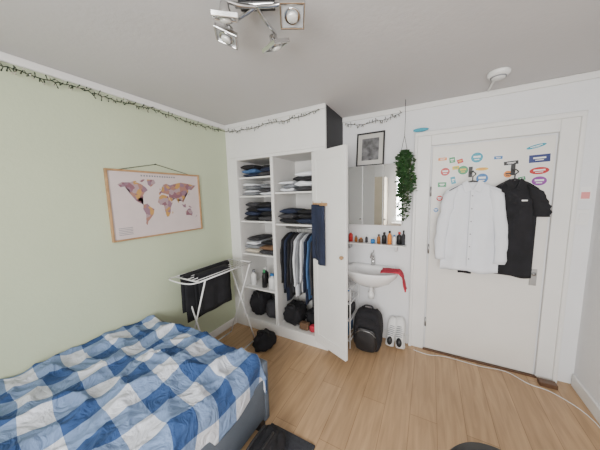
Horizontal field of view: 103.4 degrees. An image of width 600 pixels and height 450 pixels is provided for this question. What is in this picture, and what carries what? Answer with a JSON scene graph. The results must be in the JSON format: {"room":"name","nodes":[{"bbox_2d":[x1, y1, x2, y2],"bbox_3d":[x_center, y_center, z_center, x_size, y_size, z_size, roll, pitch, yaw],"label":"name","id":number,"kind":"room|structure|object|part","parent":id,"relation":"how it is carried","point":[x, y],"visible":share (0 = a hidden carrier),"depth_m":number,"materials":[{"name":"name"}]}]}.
{"room":"bedroom","nodes":[
{"label":"bedroom","id":0,"kind":"room"},
{"bbox_2d":[0,61,235,378],"bbox_3d":[-1.649,0.235,1.510,0.100,2.410,4.400,2,8,28],"label":"wall","id":1,"kind":"structure","parent":0,"point":[65,284],"depth_m":1.64,"materials":[{"name":"green paint"}]},
{"bbox_2d":[0,51,225,129],"bbox_3d":[-1.744,-0.904,1.122,0.022,0.049,3.700,2,8,28],"label":"trim","id":2,"kind":"structure","parent":1,"relation":"attached to","point":[4,57],"depth_m":1.65,"materials":[{"name":"white paint"}]},
{"bbox_2d":[103,164,202,242],"bbox_3d":[-1.234,-0.223,2.111,0.024,0.625,0.810,2,8,28],"label":"map poster","id":3,"kind":"object","parent":1,"relation":"attached to","point":[141,204],"visible":1,"depth_m":2.03,"materials":[{"name":"paper"}]},
{"bbox_2d":[209,316,236,337],"bbox_3d":[-1.690,1.418,1.405,0.015,0.090,3.700,2,8,28],"label":"baseboard","id":4,"kind":"structure","parent":1,"relation":"attached to","point":[227,325],"depth_m":2.81,"materials":[{"name":"white paint"}]},
{"bbox_2d":[0,0,599,124],"bbox_3d":[-0.235,-0.951,0.575,3.390,0.100,4.400,2,8,28],"label":"ceiling","id":5,"kind":"structure","parent":0,"point":[353,57],"depth_m":1.35,"materials":[{"name":"paint"}]},
{"bbox_2d":[0,62,401,133],"bbox_3d":[-1.030,-0.936,1.755,3.909,0.109,1.379,-6,8,-33],"label":"fairy lights","id":6,"kind":"object","parent":5,"relation":"attached to","point":[8,67],"visible":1,"depth_m":1.87,"materials":[{"name":"green plastic"}]},
{"bbox_2d":[210,0,304,53],"bbox_3d":[-0.175,-0.884,1.013,0.455,0.139,0.387,2,8,28],"label":"ceiling light","id":7,"kind":"object","parent":5,"relation":"attached to","point":[292,12],"depth_m":0.97,"materials":[{"name":"silver metal"}]},
{"bbox_2d":[393,99,417,220],"bbox_3d":[0.961,-0.575,2.154,0.215,1.083,0.121,5,9,42],"label":"ivy","id":8,"kind":"object","parent":5,"relation":"hanging from","point":[407,180],"visible":1,"depth_m":2.16,"materials":[{"name":"green plant"}]},
{"bbox_3d":[0.943,-0.895,2.130,0.054,0.440,0.004,2,8,28],"label":"cord","id":9,"kind":"part","parent":8,"relation":"part of","materials":[{"name":"grey fabric"}]},
{"bbox_2d":[487,67,510,91],"bbox_3d":[1.452,-1.061,1.777,0.130,0.050,0.420,2,8,28],"label":"smoke detector","id":10,"kind":"object","parent":5,"relation":"attached to","point":[500,73],"visible":1,"depth_m":1.62,"materials":[{"name":"white plastic"}]},
{"bbox_2d":[215,323,599,449],"bbox_3d":[-0.174,1.540,0.877,3.390,0.100,4.400,2,8,28],"label":"floor","id":11,"kind":"structure","parent":0,"point":[389,398],"depth_m":1.79,"materials":[{"name":"brown wood"}]},
{"bbox_2d":[0,315,269,449],"bbox_3d":[-1.209,1.099,0.983,1.206,0.800,2.040,2,8,28],"label":"bed","id":12,"kind":"object","parent":11,"relation":"on","point":[150,383],"visible":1,"depth_m":1.27,"materials":[{"name":"fabric"}]},
{"bbox_3d":[-1.218,1.060,0.983,1.180,0.720,2.040,2,8,28],"label":"frame","id":13,"kind":"part","parent":12,"relation":"part of","materials":[{"name":"fabric"}]},
{"bbox_2d":[169,258,254,348],"bbox_3d":[-0.835,0.863,2.366,0.374,0.913,0.773,2,8,28],"label":"drying rack","id":14,"kind":"object","parent":11,"relation":"on","point":[205,289],"visible":0.99,"depth_m":2.21,"materials":[{"name":"white metal"}]},
{"bbox_2d":[180,260,231,322],"bbox_3d":[-0.916,0.632,2.367,0.075,0.451,0.545,2,8,28],"label":"towel","id":15,"kind":"object","parent":14,"relation":"hanging from","point":[188,296],"depth_m":2.17,"materials":[{"name":"fabric"}]},
{"bbox_2d":[252,328,276,351],"bbox_3d":[-0.383,1.197,2.530,0.231,0.195,0.300,2,8,28],"label":"bag","id":16,"kind":"object","parent":11,"relation":"on","point":[265,339],"visible":1,"depth_m":2.47,"materials":[{"name":"black fabric"}]},
{"bbox_2d":[225,103,347,361],"bbox_3d":[-0.111,0.062,2.638,1.512,2.408,0.722,2,8,28],"label":"built-in closet","id":17,"kind":"object","parent":11,"relation":"on","point":[314,143],"visible":0.82,"depth_m":2.49,"materials":[{"name":"white paint"}]},
{"bbox_2d":[251,267,274,288],"bbox_3d":[-0.402,0.624,2.911,0.413,0.240,0.200,2,8,28],"label":"supplies","id":18,"kind":"object","parent":17,"relation":"on","point":[266,279],"visible":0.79,"depth_m":2.83,"materials":[{"name":"white plastic"}]},
{"bbox_2d":[251,269,256,284],"bbox_3d":[-0.576,0.648,2.952,0.070,0.190,0.070,2,8,28],"label":"bottle","id":19,"kind":"object","parent":18,"relation":"on","point":[253,276],"depth_m":2.93,"materials":[{"name":"white plastic"}]},
{"bbox_2d":[262,269,266,287],"bbox_3d":[-0.428,0.642,2.847,0.060,0.220,0.060,2,8,28],"label":"bottle","id":20,"kind":"object","parent":18,"relation":"on","point":[264,277],"depth_m":2.83,"materials":[{"name":"black plastic"}]},
{"bbox_2d":[268,273,274,288],"bbox_3d":[-0.330,0.663,2.820,0.090,0.180,0.090,2,8,28],"label":"bottle","id":21,"kind":"object","parent":18,"relation":"on","point":[271,279],"depth_m":2.79,"materials":[{"name":"white plastic"}]},
{"bbox_3d":[-0.318,-0.933,2.452,1.254,0.378,0.015,2,8,28],"label":"moulding","id":22,"kind":"part","parent":17,"relation":"part of","materials":[{"name":"white paint"}]},
{"bbox_2d":[240,165,311,254],"bbox_3d":[-0.184,-0.186,2.730,0.948,1.033,0.363,2,8,28],"label":"folded clothes","id":23,"kind":"object","parent":17,"relation":"in","point":[261,243],"visible":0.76,"depth_m":2.67,"materials":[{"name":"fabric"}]},
{"bbox_2d":[250,290,314,332],"bbox_3d":[-0.170,0.973,2.856,0.953,0.336,0.316,2,8,28],"label":"bags","id":24,"kind":"object","parent":17,"relation":"in","point":[296,312],"visible":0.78,"depth_m":2.78,"materials":[{"name":"black fabric"}]},
{"bbox_2d":[280,227,313,306],"bbox_3d":[0.065,0.455,2.719,0.448,0.890,0.436,2,8,28],"label":"hanging clothes","id":25,"kind":"object","parent":17,"relation":"hanging from","point":[297,270],"visible":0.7,"depth_m":2.58,"materials":[{"name":"black fabric"}]},
{"bbox_3d":[0.050,0.034,2.665,0.479,0.024,0.024,2,8,28],"label":"rail","id":26,"kind":"part","parent":17,"relation":"part of","materials":[{"name":"silver metal"}]},
{"bbox_2d":[311,201,326,265],"bbox_3d":[0.174,0.077,2.202,0.052,0.590,0.180,-7,9,-38],"label":"hanging towel","id":27,"kind":"object","parent":17,"relation":"hanging from","point":[317,209],"visible":1,"depth_m":2.18,"materials":[{"name":"blue fabric"}]},
{"bbox_3d":[0.175,-0.197,2.175,0.033,0.040,0.180,-7,9,-38],"label":"hook rail","id":28,"kind":"part","parent":27,"relation":"part of","materials":[{"name":"brown wood"}]},
{"bbox_3d":[0.272,0.271,2.181,0.024,1.885,0.415,-7,9,-38],"label":"open door","id":29,"kind":"part","parent":17,"relation":"part of","materials":[{"name":"white paint"}]},
{"bbox_3d":[0.349,-0.902,2.399,0.020,0.458,0.473,2,8,28],"label":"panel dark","id":30,"kind":"part","parent":17,"relation":"part of","materials":[{"name":"paint"}]},
{"bbox_2d":[280,427,314,449],"bbox_3d":[-0.364,1.477,0.967,0.295,0.014,1.390,2,8,28],"label":"rug","id":31,"kind":"object","parent":11,"relation":"on","point":[293,442],"visible":0.57,"depth_m":1.51,"materials":[{"name":"black fabric"}]},
{"bbox_2d":[246,423,285,449],"bbox_3d":[-0.221,1.300,1.334,0.170,0.268,0.421,2,8,28],"label":"duffel bag","id":32,"kind":"object","parent":31,"relation":"on","point":[271,436],"visible":1,"depth_m":1.37,"materials":[{"name":"black fabric"}]},
{"bbox_2d":[348,278,358,348],"bbox_3d":[0.511,0.943,2.597,0.184,0.640,0.324,2,8,28],"label":"wire rack","id":33,"kind":"object","parent":11,"relation":"on","point":[351,304],"visible":0.34,"depth_m":2.49,"materials":[{"name":"white metal"}]},
{"bbox_2d":[353,304,382,352],"bbox_3d":[0.695,1.044,2.429,0.284,0.458,0.261,2,8,28],"label":"backpack","id":34,"kind":"object","parent":11,"relation":"on","point":[368,322],"visible":1,"depth_m":2.34,"materials":[{"name":"black fabric"}]},
{"bbox_2d":[385,316,395,346],"bbox_3d":[0.950,1.120,2.462,0.115,0.288,0.193,2,8,28],"label":"sneaker","id":35,"kind":"object","parent":11,"relation":"on","point":[390,337],"visible":0.93,"depth_m":2.44,"materials":[{"name":"leather"}]},
{"bbox_2d":[395,316,405,348],"bbox_3d":[1.016,1.117,2.425,0.113,0.299,0.201,2,8,28],"label":"sneaker","id":36,"kind":"object","parent":11,"relation":"on","point":[400,326],"visible":0.98,"depth_m":2.40,"materials":[{"name":"leather"}]},
{"bbox_2d":[450,442,499,449],"bbox_3d":[0.751,1.212,0.888,0.390,0.509,0.390,2,8,28],"label":"round stool","id":37,"kind":"object","parent":11,"relation":"on","point":[466,445],"visible":1,"depth_m":1.01,"materials":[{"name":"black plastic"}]},
{"bbox_2d":[422,347,536,377],"bbox_3d":[1.632,1.277,2.223,0.860,0.012,0.022,2,8,28],"label":"threshold","id":38,"kind":"object","parent":11,"relation":"on","point":[423,348],"visible":1,"depth_m":2.19,"materials":[{"name":"brown"}]},
{"bbox_2d":[413,349,599,427],"bbox_3d":[1.682,1.316,1.898,0.499,0.006,1.392,-5,8,-26],"label":"power cable","id":39,"kind":"object","parent":11,"relation":"on","point":[413,349],"visible":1,"depth_m":2.00,"materials":[{"name":"white plastic"}]},
{"bbox_2d":[537,377,557,389],"bbox_3d":[2.013,1.292,1.929,0.110,0.035,0.060,2,8,28],"label":"wedge","id":40,"kind":"object","parent":11,"relation":"on","point":[542,382],"visible":1,"depth_m":1.92,"materials":[{"name":"brown wood"}]},
{"bbox_2d":[343,78,599,383],"bbox_3d":[0.822,0.043,2.598,3.190,2.410,0.100,2,8,28],"label":"wall","id":41,"kind":"structure","parent":0,"point":[390,300],"depth_m":2.02,"materials":[{"name":"white paint"}]},
{"bbox_2d":[348,250,397,298],"bbox_3d":[0.719,0.537,2.435,0.550,0.501,0.397,2,8,28],"label":"sink","id":42,"kind":"object","parent":41,"relation":"attached to","point":[364,274],"depth_m":2.41,"materials":[{"name":"white ceramic"}]},
{"bbox_2d":[370,250,374,264],"bbox_3d":[0.759,0.356,2.496,0.039,0.157,0.142,2,8,28],"label":"tap","id":43,"kind":"object","parent":42,"relation":"on","point":[372,256],"depth_m":2.53,"materials":[{"name":"silver metal"}]},
{"bbox_2d":[348,262,397,287],"bbox_3d":[0.719,0.534,2.434,0.550,0.180,0.396,2,8,28],"label":"basin","id":44,"kind":"object","parent":42,"relation":"in","point":[364,274],"depth_m":2.36,"materials":[{"name":"white ceramic"}]},
{"bbox_2d":[380,268,406,291],"bbox_3d":[0.906,0.526,2.287,0.229,0.202,0.175,2,8,28],"label":"cloth","id":45,"kind":"object","parent":42,"relation":"on","point":[384,270],"visible":1,"depth_m":2.26,"materials":[{"name":"red fabric"}]},
{"bbox_2d":[348,163,402,225],"bbox_3d":[0.735,-0.305,2.453,0.610,0.600,0.151,2,8,28],"label":"mirror","id":46,"kind":"object","parent":41,"relation":"attached to","point":[372,190],"visible":0.76,"depth_m":2.38,"materials":[{"name":"white paint"}]},
{"bbox_3d":[0.544,-0.305,2.497,0.228,0.594,0.009,2,8,28],"label":"mirror door","id":47,"kind":"part","parent":46,"relation":"part of","materials":[{"name":"clear glass"}]},
{"bbox_2d":[356,130,384,166],"bbox_3d":[0.721,-0.778,2.433,0.280,0.344,0.067,2,8,28],"label":"picture frame","id":48,"kind":"object","parent":46,"relation":"on","point":[370,150],"visible":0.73,"depth_m":2.43,"materials":[{"name":"black plastic"}]},
{"bbox_2d":[361,137,378,160],"bbox_3d":[0.721,-0.778,2.433,0.170,0.223,0.034,2,8,28],"label":"photo","id":49,"kind":"object","parent":48,"relation":"attached to","point":[369,145],"depth_m":2.43},
{"bbox_3d":[0.733,-0.298,2.394,0.197,0.594,0.009,2,8,28],"label":"mirror door","id":50,"kind":"part","parent":46,"relation":"part of","materials":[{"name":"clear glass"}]},
{"bbox_3d":[0.899,-0.291,2.304,0.175,0.594,0.009,2,8,28],"label":"mirror door","id":51,"kind":"part","parent":46,"relation":"part of","materials":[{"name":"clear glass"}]},
{"bbox_2d":[348,240,406,251],"bbox_3d":[0.771,0.226,2.518,0.650,0.070,0.128,2,8,28],"label":"wall shelf","id":52,"kind":"object","parent":41,"relation":"attached to","point":[396,246],"visible":0.6,"depth_m":2.45,"materials":[{"name":"white paint"}]},
{"bbox_2d":[349,230,404,244],"bbox_3d":[0.771,0.117,2.497,0.619,0.150,0.067,2,8,27],"label":"toiletries","id":53,"kind":"object","parent":52,"relation":"on","point":[400,239],"visible":0.94,"depth_m":2.43,"materials":[{"name":"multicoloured plastic"}]},
{"bbox_2d":[349,231,352,241],"bbox_3d":[0.561,0.123,2.616,0.044,0.120,0.044,2,8,28],"label":"bottle","id":54,"kind":"object","parent":53,"relation":"on","point":[350,235],"depth_m":2.60,"materials":[{"name":"red plastic"}]},
{"bbox_2d":[382,232,386,243],"bbox_3d":[0.873,0.134,2.457,0.048,0.120,0.048,2,8,28],"label":"bottle","id":55,"kind":"object","parent":53,"relation":"on","point":[384,238],"depth_m":2.44,"materials":[{"name":"black plastic"}]},
{"bbox_2d":[387,231,391,243],"bbox_3d":[0.912,0.128,2.414,0.040,0.140,0.040,2,8,28],"label":"bottle","id":56,"kind":"object","parent":53,"relation":"on","point":[389,239],"depth_m":2.40,"materials":[{"name":"orange plastic"}]},
{"bbox_2d":[392,235,395,244],"bbox_3d":[0.952,0.150,2.394,0.036,0.100,0.036,2,8,28],"label":"bottle","id":57,"kind":"object","parent":53,"relation":"on","point":[393,239],"depth_m":2.38,"materials":[{"name":"white plastic"}]},
{"bbox_2d":[397,232,401,244],"bbox_3d":[1.002,0.134,2.391,0.048,0.130,0.048,2,8,28],"label":"bottle","id":58,"kind":"object","parent":53,"relation":"on","point":[399,238],"depth_m":2.37,"materials":[{"name":"black plastic"}]},
{"bbox_2d":[402,230,404,244],"bbox_3d":[1.029,0.127,2.357,0.032,0.150,0.032,2,8,28],"label":"bottle","id":59,"kind":"object","parent":53,"relation":"on","point":[403,235],"depth_m":2.35,"materials":[{"name":"black plastic"}]},
{"bbox_2d":[352,322,407,342],"bbox_3d":[0.831,1.197,2.682,0.710,0.100,0.016,2,8,28],"label":"baseboard","id":60,"kind":"structure","parent":41,"relation":"attached to","point":[384,330],"depth_m":2.61,"materials":[{"name":"white paint"}]},
{"bbox_2d":[342,70,599,122],"bbox_3d":[1.304,-1.098,2.111,1.918,0.049,0.022,2,8,28],"label":"trim","id":61,"kind":"structure","parent":41,"relation":"attached to","point":[594,74],"depth_m":1.97,"materials":[{"name":"white paint"}]},
{"bbox_2d":[424,134,556,373],"bbox_3d":[1.610,0.281,2.119,0.831,1.985,0.036,2,8,28],"label":"door","id":62,"kind":"structure","parent":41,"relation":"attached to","point":[492,318],"depth_m":2.11,"materials":[{"name":"paint"}]},
{"bbox_3d":[1.250,0.329,2.313,0.013,1.390,0.013,-7,9,-38],"label":"hinges","id":63,"kind":"part","parent":62,"relation":"part of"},
{"bbox_2d":[450,269,470,273],"bbox_3d":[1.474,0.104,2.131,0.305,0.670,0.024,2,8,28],"label":"mail slot","id":64,"kind":"object","parent":62,"relation":"hanging from","point":[460,271],"visible":0.03,"depth_m":2.17,"materials":[{"name":"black metal"}]},
{"bbox_2d":[468,167,473,176],"bbox_3d":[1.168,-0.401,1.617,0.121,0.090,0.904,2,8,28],"label":"hooks","id":65,"kind":"object","parent":62,"relation":"attached to","point":[470,168],"depth_m":2.07,"materials":[{"name":"silver metal"}]},
{"bbox_2d":[434,171,507,273],"bbox_3d":[1.425,-0.018,1.988,0.511,0.849,0.093,2,8,28],"label":"dress shirt","id":66,"kind":"object","parent":65,"relation":"hanging from","point":[471,235],"visible":1,"depth_m":1.96,"materials":[{"name":"fabric"}]},
{"bbox_2d":[433,142,550,212],"bbox_3d":[1.598,-0.378,2.031,0.781,0.552,0.003,2,8,28],"label":"stickers","id":67,"kind":"object","parent":62,"relation":"attached to","point":[476,157],"visible":0.96,"depth_m":1.98,"materials":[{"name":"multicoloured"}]},
{"bbox_2d":[510,164,515,174],"bbox_3d":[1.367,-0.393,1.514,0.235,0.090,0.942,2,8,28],"label":"hooks","id":68,"kind":"object","parent":62,"relation":"attached to","point":[513,166],"depth_m":1.94,"materials":[{"name":"silver metal"}]},
{"bbox_2d":[493,169,552,278],"bbox_3d":[1.718,-0.008,1.927,0.466,0.879,0.073,2,8,28],"label":"polo shirt","id":69,"kind":"object","parent":68,"relation":"hanging from","point":[525,202],"visible":0.58,"depth_m":1.89,"materials":[{"name":"fabric"}]},
{"bbox_2d":[529,269,536,285],"bbox_3d":[1.925,0.431,1.958,0.045,0.140,0.008,2,8,28],"label":"lock plate","id":70,"kind":"object","parent":62,"relation":"attached to","point":[532,281],"visible":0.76,"depth_m":1.96,"materials":[{"name":"silver metal"}]},
{"bbox_2d":[408,110,588,382],"bbox_3d":[1.606,0.217,2.104,1.120,2.145,0.051,2,8,28],"label":"door frame","id":71,"kind":"structure","parent":41,"relation":"attached to","point":[583,114],"depth_m":1.88,"materials":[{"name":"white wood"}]},
{"bbox_2d":[413,128,428,131],"bbox_3d":[1.132,-0.890,2.217,0.130,0.035,0.012,2,8,28],"label":"surfboard","id":72,"kind":"object","parent":71,"relation":"on","point":[417,129],"visible":1,"depth_m":2.21,"materials":[{"name":"teal plastic"}]},
{"bbox_2d":[575,209,589,224],"bbox_3d":[2.138,-0.058,1.795,0.070,0.120,0.017,2,8,28],"label":"light switch","id":73,"kind":"object","parent":41,"relation":"attached to","point":[582,216],"visible":0.88,"depth_m":1.79,"materials":[{"name":"white plastic"}]},
{"bbox_2d":[579,186,591,199],"bbox_3d":[2.141,-0.237,1.777,0.060,0.100,0.004,2,8,28],"label":"sticky note","id":74,"kind":"object","parent":41,"relation":"attached to","point":[585,192],"visible":1,"depth_m":1.78,"materials":[{"name":"pink paper"}]},
{"bbox_2d":[581,192,589,198],"bbox_3d":[2.141,-0.222,1.778,0.046,0.050,0.002,2,8,28],"label":"print","id":75,"kind":"object","parent":74,"relation":"attached to","point":[584,195],"depth_m":1.78,"materials":[{"name":"pink paper"}]},
{"bbox_2d":[574,167,599,405],"bbox_3d":[1.240,0.355,-0.058,0.100,2.410,4.400,2,8,28],"label":"wall","id":76,"kind":"structure","parent":0,"point":[587,361],"depth_m":1.75,"materials":[{"name":"white paint"}]},
{"bbox_2d":[571,375,599,423],"bbox_3d":[1.212,1.500,0.100,0.018,0.100,4.180,2,8,28],"label":"baseboard","id":77,"kind":"structure","parent":76,"relation":"attached to","point":[592,405],"depth_m":1.74,"materials":[{"name":"white paint"}]}
]}

